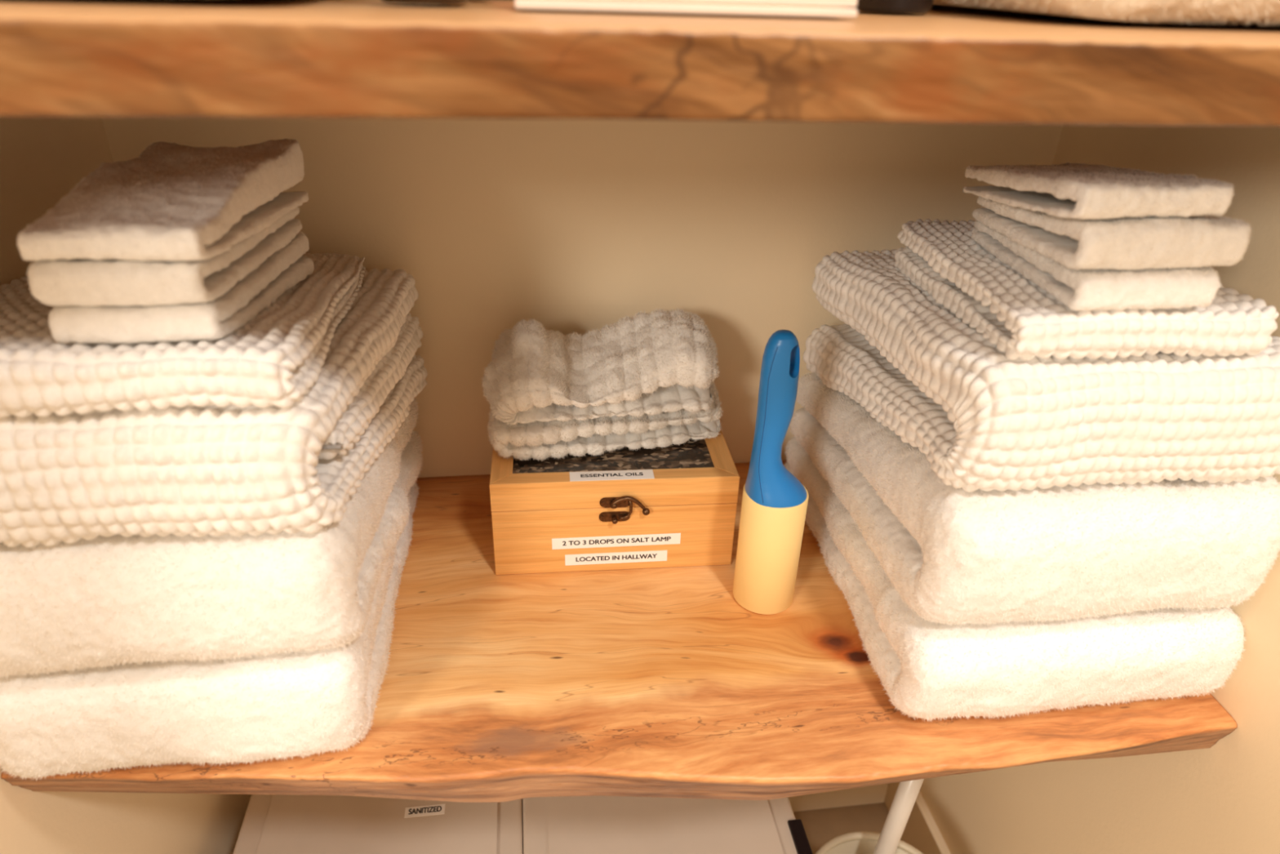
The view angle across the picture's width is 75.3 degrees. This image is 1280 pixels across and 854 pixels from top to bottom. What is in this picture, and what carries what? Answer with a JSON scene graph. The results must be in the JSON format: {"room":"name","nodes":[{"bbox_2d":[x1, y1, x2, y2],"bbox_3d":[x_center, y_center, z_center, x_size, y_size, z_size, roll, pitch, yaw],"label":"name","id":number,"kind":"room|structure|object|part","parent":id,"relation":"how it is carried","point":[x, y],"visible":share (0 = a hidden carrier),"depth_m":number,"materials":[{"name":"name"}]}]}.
{"room":"linen closet","nodes":[
{"label":"linen closet","id":0,"kind":"room"},
{"bbox_2d":[0,115,251,853],"bbox_3d":[-0.433,-0.203,0.293,0.100,2.060,0.626,-1,29,-5],"label":"wall","id":1,"kind":"structure","parent":0,"point":[42,158],"depth_m":0.59,"materials":[{"name":"beige paint"}]},
{"bbox_2d":[101,116,1062,477],"bbox_3d":[-0.021,-0.394,0.666,0.996,2.060,0.100,-2,29,-8],"label":"wall","id":2,"kind":"structure","parent":0,"point":[566,225],"depth_m":0.73,"materials":[{"name":"beige paint"}]},
{"bbox_2d":[0,460,1237,802],"bbox_3d":[-0.011,0.152,0.689,0.813,0.038,0.386,-2,29,-8],"label":"shelf","id":3,"kind":"object","parent":2,"relation":"attached to","point":[655,682],"visible":0.52,"depth_m":0.58,"materials":[{"name":"brown wood"}]},
{"bbox_2d":[0,481,420,779],"bbox_3d":[-0.297,0.105,0.629,0.228,0.082,0.329,-2,29,-8],"label":"bath towel","id":4,"kind":"object","parent":3,"relation":"on","point":[251,708],"visible":0.28,"depth_m":0.49,"materials":[{"name":"white fabric"}]},
{"bbox_2d":[0,398,423,679],"bbox_3d":[-0.291,0.046,0.597,0.240,0.129,0.328,-2,29,-8],"label":"bath towel","id":5,"kind":"object","parent":4,"relation":"on","point":[101,601],"visible":0.52,"depth_m":0.45,"materials":[{"name":"white fabric"}]},
{"bbox_2d":[0,267,427,547],"bbox_3d":[-0.284,-0.019,0.560,0.244,0.134,0.334,-2,29,-8],"label":"waffle towel","id":6,"kind":"object","parent":5,"relation":"on","point":[214,470],"visible":0.5,"depth_m":0.42,"materials":[{"name":"white fabric"}]},
{"bbox_2d":[0,253,365,417],"bbox_3d":[-0.294,-0.082,0.520,0.221,0.060,0.314,-2,29,-8],"label":"waffle towel","id":7,"kind":"object","parent":6,"relation":"on","point":[275,357],"visible":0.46,"depth_m":0.40,"materials":[{"name":"white fabric"}]},
{"bbox_2d":[48,231,315,342],"bbox_3d":[-0.252,-0.082,0.483,0.086,0.048,0.207,-2,29,-8],"label":"washcloth","id":8,"kind":"object","parent":7,"relation":"on","point":[281,271],"visible":0.47,"depth_m":0.39,"materials":[{"name":"white fabric"}]},
{"bbox_2d":[26,206,302,306],"bbox_3d":[-0.253,-0.104,0.469,0.083,0.038,0.205,-2,29,-8],"label":"washcloth","id":9,"kind":"object","parent":8,"relation":"on","point":[86,282],"visible":0.48,"depth_m":0.38,"materials":[{"name":"white fabric"}]},
{"bbox_2d":[15,137,308,261],"bbox_3d":[-0.249,-0.123,0.456,0.093,0.044,0.204,-2,29,-8],"label":"washcloth","id":10,"kind":"object","parent":9,"relation":"on","point":[172,202],"visible":1,"depth_m":0.41,"materials":[{"name":"white fabric"}]},
{"bbox_2d":[489,428,739,574],"bbox_3d":[-0.027,0.048,0.743,0.200,0.090,0.157,-1,29,-6],"label":"box","id":11,"kind":"object","parent":3,"relation":"on","point":[672,505],"visible":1,"depth_m":0.68,"materials":[{"name":"brown wood"}]},
{"bbox_3d":[-0.117,0.014,0.718,0.018,0.010,0.148,-2,29,-6],"label":"frame rail","id":12,"kind":"part","parent":11,"relation":"part of","materials":[{"name":"brown wood"}]},
{"bbox_2d":[487,380,723,461],"bbox_3d":[-0.028,-0.012,0.722,0.210,0.034,0.113,-2,29,-8],"label":"cloth","id":13,"kind":"object","parent":11,"relation":"on","point":[538,440],"visible":0.5,"depth_m":0.69,"materials":[{"name":"white fabric"}]},
{"bbox_2d":[480,307,719,426],"bbox_3d":[-0.033,-0.056,0.699,0.203,0.074,0.107,-2,29,-8],"label":"cloth","id":14,"kind":"object","parent":13,"relation":"on","point":[657,362],"visible":1,"depth_m":0.68,"materials":[{"name":"white fabric"}]},
{"bbox_3d":[-0.027,0.023,0.734,0.200,0.016,0.148,-2,29,-6],"label":"lid","id":15,"kind":"part","parent":11,"relation":"part of","materials":[{"name":"brown wood"}]},
{"bbox_3d":[-0.020,0.043,0.670,0.200,0.010,0.016,-1,29,-6],"label":"frame rail","id":16,"kind":"part","parent":11,"relation":"part of","materials":[{"name":"brown wood"}]},
{"bbox_3d":[-0.020,0.061,0.670,0.026,0.009,0.002,-2,29,-6],"label":"hook plate","id":17,"kind":"part","parent":11,"relation":"part of","materials":[{"name":"brown metal"}]},
{"bbox_3d":[-0.021,0.073,0.676,0.025,0.009,0.002,-1,29,-6],"label":"catch plate","id":18,"kind":"part","parent":11,"relation":"part of","materials":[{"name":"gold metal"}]},
{"bbox_3d":[-0.021,0.075,0.673,0.005,0.005,0.007,-1,29,-6],"label":"catch knob","id":19,"kind":"part","parent":11,"relation":"part of","materials":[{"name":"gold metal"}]},
{"bbox_3d":[-0.008,0.065,0.669,0.033,0.022,0.006,-2,29,-6],"label":"hook arm","id":20,"kind":"part","parent":11,"relation":"part of","materials":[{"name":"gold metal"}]},
{"bbox_3d":[0.064,0.009,0.738,0.018,0.010,0.148,-2,29,-6],"label":"frame rail","id":21,"kind":"part","parent":11,"relation":"part of","materials":[{"name":"brown wood"}]},
{"bbox_2d":[733,329,808,614],"bbox_3d":[0.104,0.036,0.625,0.049,0.232,0.049,-2,29,-8],"label":"roller","id":22,"kind":"object","parent":3,"relation":"on","point":[774,506],"visible":1,"depth_m":0.62,"materials":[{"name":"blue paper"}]},
{"bbox_3d":[0.105,-0.007,0.602,0.046,0.135,0.046,-2,29,-8],"label":"handle","id":23,"kind":"part","parent":22,"relation":"part of","materials":[{"name":"blue plastic"}]},
{"bbox_2d":[783,437,1247,722],"bbox_3d":[0.273,0.090,0.697,0.246,0.075,0.347,-2,29,-8],"label":"bath towel","id":24,"kind":"object","parent":3,"relation":"on","point":[926,670],"visible":0.37,"depth_m":0.55,"materials":[{"name":"white fabric"}]},
{"bbox_2d":[788,372,1279,626],"bbox_3d":[0.276,0.023,0.664,0.241,0.127,0.340,-2,29,-8],"label":"bath towel","id":25,"kind":"object","parent":24,"relation":"on","point":[953,555],"visible":0.61,"depth_m":0.52,"materials":[{"name":"white fabric"}]},
{"bbox_2d":[802,248,1279,492],"bbox_3d":[0.279,-0.046,0.628,0.238,0.143,0.325,-2,29,-8],"label":"waffle towel","id":26,"kind":"object","parent":25,"relation":"on","point":[983,419],"visible":0.7,"depth_m":0.48,"materials":[{"name":"white fabric"}]},
{"bbox_2d":[893,218,1279,360],"bbox_3d":[0.273,-0.098,0.563,0.177,0.049,0.246,-2,29,-8],"label":"waffle towel","id":27,"kind":"object","parent":26,"relation":"on","point":[1024,321],"visible":0.59,"depth_m":0.46,"materials":[{"name":"white fabric"}]},
{"bbox_2d":[971,220,1221,311],"bbox_3d":[0.278,-0.110,0.518,0.096,0.030,0.196,3,29,2],"label":"washcloth","id":28,"kind":"object","parent":27,"relation":"on","point":[1080,290],"visible":0.52,"depth_m":0.44,"materials":[{"name":"white fabric"}]},
{"bbox_2d":[971,196,1251,270],"bbox_3d":[0.277,-0.129,0.509,0.106,0.042,0.200,4,29,3],"label":"washcloth","id":29,"kind":"object","parent":28,"relation":"on","point":[1131,243],"visible":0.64,"depth_m":0.43,"materials":[{"name":"white fabric"}]},
{"bbox_2d":[962,161,1235,219],"bbox_3d":[0.265,-0.144,0.500,0.102,0.045,0.199,4,29,4],"label":"washcloth","id":30,"kind":"object","parent":29,"relation":"on","point":[1083,191],"visible":1,"depth_m":0.43,"materials":[{"name":"white fabric"}]},
{"bbox_2d":[0,0,1279,126],"bbox_3d":[0.002,-0.215,0.454,0.820,0.030,0.444,-2,29,-8],"label":"shelf","id":31,"kind":"object","parent":2,"relation":"attached to","point":[474,59],"visible":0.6,"depth_m":0.28,"materials":[{"name":"brown wood"}]},
{"bbox_2d":[381,0,468,4],"bbox_3d":[-0.086,-0.197,0.321,0.054,0.059,0.054,-2,29,-8],"label":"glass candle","id":32,"kind":"object","parent":31,"relation":"on","point":[403,2],"visible":1,"depth_m":0.32,"materials":[{"name":"glass"}]},
{"bbox_2d":[514,0,857,17],"bbox_3d":[0.017,-0.215,0.319,0.134,0.099,0.054,-2,29,-8],"label":"card holder","id":33,"kind":"object","parent":31,"relation":"on","point":[802,8],"visible":1,"depth_m":0.32,"materials":[{"name":"white plastic"}]},
{"bbox_3d":[0.024,-0.206,0.298,0.128,0.096,0.002,-2,29,-8],"label":"panel","id":34,"kind":"part","parent":33,"relation":"part of","materials":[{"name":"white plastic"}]},
{"bbox_2d":[847,0,933,13],"bbox_3d":[0.122,-0.234,0.391,0.042,0.069,0.042,-2,29,-8],"label":"canister","id":35,"kind":"object","parent":31,"relation":"on","point":[900,6],"visible":0.9,"depth_m":0.39,"materials":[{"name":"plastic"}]},
{"bbox_2d":[932,0,1279,26],"bbox_3d":[0.275,-0.273,0.464,0.270,0.074,0.335,-2,29,-8],"label":"folded towel","id":36,"kind":"object","parent":31,"relation":"on","point":[1263,12],"visible":0.91,"depth_m":0.34,"materials":[{"name":"white fabric"}]},
{"bbox_2d":[522,783,888,839],"bbox_3d":[-0.041,0.497,1.091,0.772,0.090,0.012,-2,29,-8],"label":"baseboard","id":37,"kind":"structure","parent":2,"relation":"attached to","point":[872,793],"depth_m":1.14,"materials":[{"name":"beige paint"}]},
{"bbox_2d":[522,801,901,853],"bbox_3d":[0.016,0.916,0.473,2.400,0.050,1.700,-2,29,-8],"label":"floor","id":38,"kind":"structure","parent":0,"point":[820,825],"depth_m":1.13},
{"bbox_2d":[232,794,523,853],"bbox_3d":[-0.239,0.549,0.782,0.267,0.282,0.455,-2,29,-8],"label":"storage bin","id":39,"kind":"object","parent":38,"relation":"on","point":[272,824],"visible":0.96,"depth_m":0.80,"materials":[{"name":"white plastic"}]},
{"bbox_2d":[522,795,813,853],"bbox_3d":[0.028,0.539,0.817,0.271,0.281,0.455,-2,29,-8],"label":"storage bin","id":40,"kind":"object","parent":38,"relation":"on","point":[566,824],"visible":0.34,"depth_m":0.80,"materials":[{"name":"white plastic"}]},
{"bbox_2d":[814,831,924,853],"bbox_3d":[0.237,0.558,0.869,0.154,0.209,0.154,-2,29,-8],"label":"waste bin","id":41,"kind":"object","parent":38,"relation":"on","point":[858,842],"visible":0.82,"depth_m":0.88,"materials":[{"name":"beige plastic"}]},
{"bbox_2d":[872,778,924,853],"bbox_3d":[0.244,0.452,0.850,0.071,0.401,0.038,-5,29,-12],"label":"pole","id":42,"kind":"object","parent":41,"relation":"in","point":[907,792],"visible":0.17,"depth_m":0.81,"materials":[{"name":"white plastic"}]},
{"bbox_2d":[920,124,1279,853],"bbox_3d":[0.471,-0.239,0.413,0.100,2.060,0.620,-2,29,-8],"label":"wall","id":43,"kind":"structure","parent":0,"point":[1224,797],"depth_m":0.62,"materials":[{"name":"beige paint"}]},
{"bbox_2d":[884,782,951,853],"bbox_3d":[0.388,0.627,0.878,0.012,0.090,0.620,-2,29,-8],"label":"baseboard","id":44,"kind":"structure","parent":43,"relation":"attached to","point":[921,831],"depth_m":1.05,"materials":[{"name":"beige paint"}]}
]}

